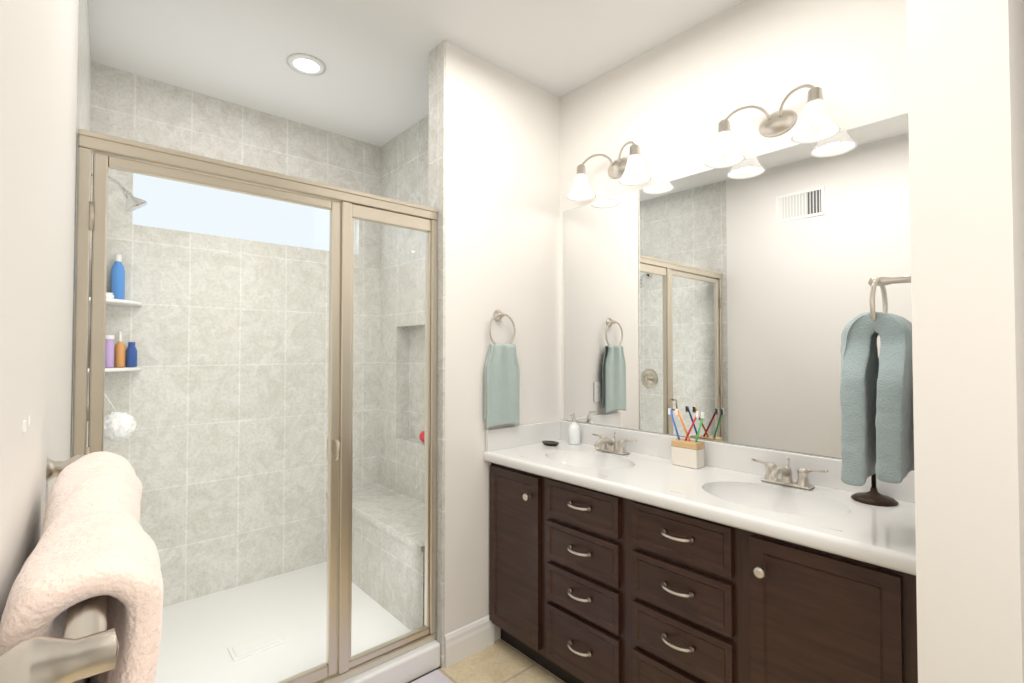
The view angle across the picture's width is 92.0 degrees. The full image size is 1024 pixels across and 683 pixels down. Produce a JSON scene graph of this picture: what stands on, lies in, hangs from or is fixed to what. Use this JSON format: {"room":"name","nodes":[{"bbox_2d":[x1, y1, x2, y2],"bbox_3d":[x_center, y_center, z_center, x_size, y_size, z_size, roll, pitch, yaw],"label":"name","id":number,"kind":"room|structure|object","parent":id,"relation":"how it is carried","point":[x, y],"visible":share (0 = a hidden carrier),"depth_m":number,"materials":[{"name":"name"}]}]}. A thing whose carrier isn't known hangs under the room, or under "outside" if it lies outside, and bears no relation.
{"room":"bathroom","nodes":[
{"label":"bathroom","id":0,"kind":"room"},
{"bbox_2d":[0,0,78,621],"bbox_3d":[-0.247,-0.007,0.129,0.185,2.740,3.120,1,-2,-41],"label":"wall","id":1,"kind":"structure","parent":0,"point":[38,69],"depth_m":0.48,"materials":[{"name":"white paint"}]},
{"bbox_2d":[23,415,30,431],"bbox_3d":[-0.447,0.079,0.444,0.018,0.116,0.116,1,-2,-41],"label":"switch plate","id":2,"kind":"object","parent":1,"relation":"attached to","point":[24,425],"visible":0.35,"depth_m":0.43,"materials":[{"name":"white plastic"}]},
{"bbox_2d":[0,452,162,682],"bbox_3d":[-0.419,0.460,0.464,0.119,0.656,0.637,1,-2,-41],"label":"towel rail","id":3,"kind":"object","parent":1,"relation":"attached to","point":[84,603],"visible":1,"depth_m":0.30,"materials":[{"name":"white fabric"}]},
{"bbox_2d":[70,0,91,457],"bbox_3d":[-1.686,0.029,1.846,0.168,2.740,1.360,1,-2,-41],"label":"wall","id":4,"kind":"structure","parent":0,"point":[83,114],"depth_m":1.56,"materials":[{"name":"paint"}]},
{"bbox_2d":[87,406,88,421],"bbox_3d":[-1.633,0.283,1.914,0.056,0.175,0.170,1,-2,-41],"label":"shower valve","id":5,"kind":"object","parent":4,"relation":"attached to","point":[87,413],"depth_m":1.89,"materials":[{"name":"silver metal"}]},
{"bbox_2d":[88,331,141,371],"bbox_3d":[-1.849,0.025,2.310,0.208,0.228,0.208,1,-2,-41],"label":"shower shelf","id":6,"kind":"object","parent":4,"relation":"attached to","point":[113,361],"depth_m":2.34,"materials":[{"name":"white plastic"}]},
{"bbox_2d":[104,393,136,441],"bbox_3d":[-1.766,0.288,2.192,0.162,0.310,0.170,1,-2,-41],"label":"loofah","id":7,"kind":"object","parent":6,"relation":"hanging from","point":[110,426],"depth_m":2.16,"materials":[{"name":"white plastic"}]},
{"bbox_2d":[89,254,142,306],"bbox_3d":[-1.849,-0.295,2.317,0.208,0.238,0.208,1,-2,-41],"label":"shower shelf","id":8,"kind":"object","parent":4,"relation":"attached to","point":[116,290],"depth_m":2.33,"materials":[{"name":"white plastic"}]},
{"bbox_2d":[91,173,147,211],"bbox_3d":[-1.580,-0.601,1.980,0.198,0.154,0.088,1,-2,-41],"label":"shower head","id":9,"kind":"object","parent":4,"relation":"attached to","point":[132,202],"depth_m":1.99},
{"bbox_2d":[86,62,380,606],"bbox_3d":[-1.521,0.049,2.818,1.833,2.740,0.120,1,-2,-41],"label":"wall","id":10,"kind":"structure","parent":0,"point":[131,106],"depth_m":2.71,"materials":[{"name":"tile"}]},
{"bbox_2d":[132,173,329,250],"bbox_3d":[-1.484,-0.730,2.887,1.170,0.320,0.010,1,-2,-41],"label":"window","id":11,"kind":"structure","parent":10,"relation":"in","point":[223,223],"depth_m":2.78,"materials":[{"name":"white glass"}]},
{"bbox_2d":[155,561,410,682],"bbox_3d":[-1.212,1.372,2.236,1.184,0.070,1.120,1,-2,-41],"label":"pan","id":12,"kind":"object","parent":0,"point":[296,628],"depth_m":2.31,"materials":[{"name":"white plastic"}]},
{"bbox_2d":[227,630,286,660],"bbox_3d":[-1.119,1.332,2.172,0.210,0.010,0.120,1,-2,-41],"label":"floor drain","id":13,"kind":"object","parent":12,"relation":"on","point":[274,639],"depth_m":2.16,"materials":[{"name":"white plastic"}]},
{"bbox_2d":[326,483,424,630],"bbox_3d":[-0.645,1.173,2.740,0.352,0.490,1.120,1,-2,-41],"label":"bench","id":14,"kind":"object","parent":12,"relation":"on","point":[398,539],"depth_m":2.52,"materials":[{"name":"tile"}]},
{"bbox_2d":[379,115,428,502],"bbox_3d":[-0.501,0.052,2.957,0.120,2.740,1.260,1,-2,-41],"label":"wall","id":15,"kind":"structure","parent":0,"point":[404,164],"depth_m":3.12,"materials":[{"name":"tile"}]},
{"bbox_2d":[419,431,424,441],"bbox_3d":[-0.512,0.565,2.937,0.070,0.070,0.090,1,-2,-41],"label":"sponge","id":16,"kind":"object","parent":15,"relation":"in","point":[421,435],"depth_m":2.91,"materials":[{"name":"red"}]},
{"bbox_2d":[88,0,743,146],"bbox_3d":[0.064,-1.382,1.339,2.273,0.060,4.480,1,-2,-41],"label":"ceiling","id":17,"kind":"structure","parent":0,"point":[370,85],"depth_m":2.21,"materials":[{"name":"white paint"}]},
{"bbox_2d":[286,54,325,75],"bbox_3d":[-0.986,-1.325,2.372,0.176,0.009,0.176,1,-2,-41],"label":"recessed light","id":18,"kind":"object","parent":17,"relation":"in","point":[305,64],"visible":1,"depth_m":2.37,"materials":[{"name":"white paint"}]},
{"bbox_2d":[438,638,565,682],"bbox_3d":[0.513,1.407,0.770,2.273,0.060,3.120,1,-2,-41],"label":"floor","id":19,"kind":"structure","parent":0,"point":[500,660],"depth_m":2.12,"materials":[{"name":"tile"}]},
{"bbox_2d":[340,640,439,682],"bbox_3d":[-0.797,1.345,1.777,1.208,0.105,0.118,1,-2,-41],"label":"curb","id":20,"kind":"object","parent":19,"relation":"on","point":[411,665],"visible":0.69,"depth_m":2.02,"materials":[{"name":"white plastic"}]},
{"bbox_2d":[72,128,438,682],"bbox_3d":[-0.795,0.348,1.798,1.203,1.889,0.109,1,-2,-41],"label":"shower frame","id":21,"kind":"object","parent":20,"relation":"on","point":[346,207],"visible":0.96,"depth_m":1.87,"materials":[{"name":"silver metal"}]},
{"bbox_2d":[411,670,451,682],"bbox_3d":[-0.446,1.386,1.634,0.810,0.015,0.525,1,-2,-41],"label":"bath mat","id":22,"kind":"object","parent":19,"relation":"on","point":[436,676],"visible":0.95,"depth_m":2.04,"materials":[{"name":"white fabric"}]},
{"bbox_2d":[483,420,917,682],"bbox_3d":[0.587,0.900,1.859,0.530,0.998,1.594,1,-2,-41],"label":"bathroom vanity","id":23,"kind":"object","parent":19,"relation":"on","point":[619,555],"visible":1,"depth_m":1.65,"materials":[{"name":"brown wood"}]},
{"bbox_2d":[542,441,558,445],"bbox_3d":[0.190,0.506,2.451,0.063,0.014,0.099,1,-2,-41],"label":"soap dish","id":24,"kind":"object","parent":23,"relation":"on","point":[551,443],"visible":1,"depth_m":2.44,"materials":[{"name":"brown"}]},
{"bbox_2d":[568,414,579,444],"bbox_3d":[0.311,0.437,2.485,0.066,0.152,0.059,1,-2,-41],"label":"soap dispenser","id":25,"kind":"object","parent":23,"relation":"on","point":[574,433],"visible":1,"depth_m":2.46,"materials":[{"name":"white"}]},
{"bbox_2d":[668,408,704,468],"bbox_3d":[0.709,0.391,2.013,0.066,0.224,0.164,1,-2,-41],"label":"toothbrush holder","id":26,"kind":"object","parent":23,"relation":"on","point":[687,452],"visible":1,"depth_m":1.98,"materials":[{"name":"white ceramic"}]},
{"bbox_2d":[851,474,897,505],"bbox_3d":[1.122,0.282,1.537,0.120,0.422,0.120,1,-2,-41],"label":"stand","id":27,"kind":"object","parent":23,"relation":"on","point":[873,496],"visible":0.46,"depth_m":1.51,"materials":[{"name":"brown metal"}]},
{"bbox_2d":[445,41,559,640],"bbox_3d":[-0.016,0.042,2.484,0.838,2.740,0.108,1,-2,-41],"label":"wall","id":28,"kind":"structure","parent":0,"point":[502,191],"depth_m":2.33,"materials":[{"name":"white paint"}]},
{"bbox_2d":[428,40,445,667],"bbox_3d":[-0.337,0.036,2.206,0.012,2.740,0.124,1,-2,-41],"label":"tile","id":29,"kind":"structure","parent":28,"relation":"attached to","point":[437,138],"depth_m":2.18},
{"bbox_2d":[444,615,493,667],"bbox_3d":[-0.187,1.339,2.223,0.268,0.135,0.014,1,-2,-41],"label":"baseboard","id":30,"kind":"structure","parent":28,"relation":"attached to","point":[467,640],"depth_m":2.21,"materials":[{"name":"white paint"}]},
{"bbox_2d":[484,310,519,428],"bbox_3d":[-0.050,0.124,2.341,0.199,0.554,0.057,1,-2,-41],"label":"towel ring","id":31,"kind":"object","parent":28,"relation":"attached to","point":[502,389],"visible":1,"depth_m":2.31,"materials":[{"name":"fabric"}]},
{"bbox_2d":[560,0,907,475],"bbox_3d":[1.328,0.022,1.518,0.100,2.740,3.120,1,-2,-41],"label":"wall","id":32,"kind":"structure","parent":0,"point":[667,107],"depth_m":1.98,"materials":[{"name":"white paint"}]},
{"bbox_2d":[566,141,650,200],"bbox_3d":[0.453,-0.813,2.323,0.171,0.202,0.454,1,-2,-41],"label":"sconce","id":33,"kind":"object","parent":32,"relation":"attached to","point":[630,171],"visible":0.98,"depth_m":2.35,"materials":[{"name":"white glass"}]},
{"bbox_2d":[564,113,911,457],"bbox_3d":[0.795,-0.152,2.046,0.006,1.110,1.563,1,-2,-41],"label":"vanity mirror","id":34,"kind":"object","parent":32,"relation":"attached to","point":[731,302],"visible":0.63,"depth_m":1.93,"materials":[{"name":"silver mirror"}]},
{"bbox_2d":[704,84,840,167],"bbox_3d":[0.925,-0.791,1.786,0.171,0.202,0.454,1,-2,-41],"label":"sconce","id":35,"kind":"object","parent":32,"relation":"attached to","point":[817,124],"visible":1,"depth_m":1.80,"materials":[{"name":"white glass"}]},
{"bbox_2d":[906,0,1023,682],"bbox_3d":[1.123,0.015,1.183,0.650,2.740,0.150,1,-2,-41],"label":"wall","id":36,"kind":"structure","parent":0,"point":[965,61],"depth_m":0.97,"materials":[{"name":"white paint"}]},
{"bbox_2d":[840,275,913,485],"bbox_3d":[0.922,0.086,1.221,0.192,0.524,0.173,1,-2,-41],"label":"towel ring","id":37,"kind":"object","parent":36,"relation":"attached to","point":[877,421],"visible":0.83,"depth_m":1.18,"materials":[{"name":"teal fabric"}]}
]}

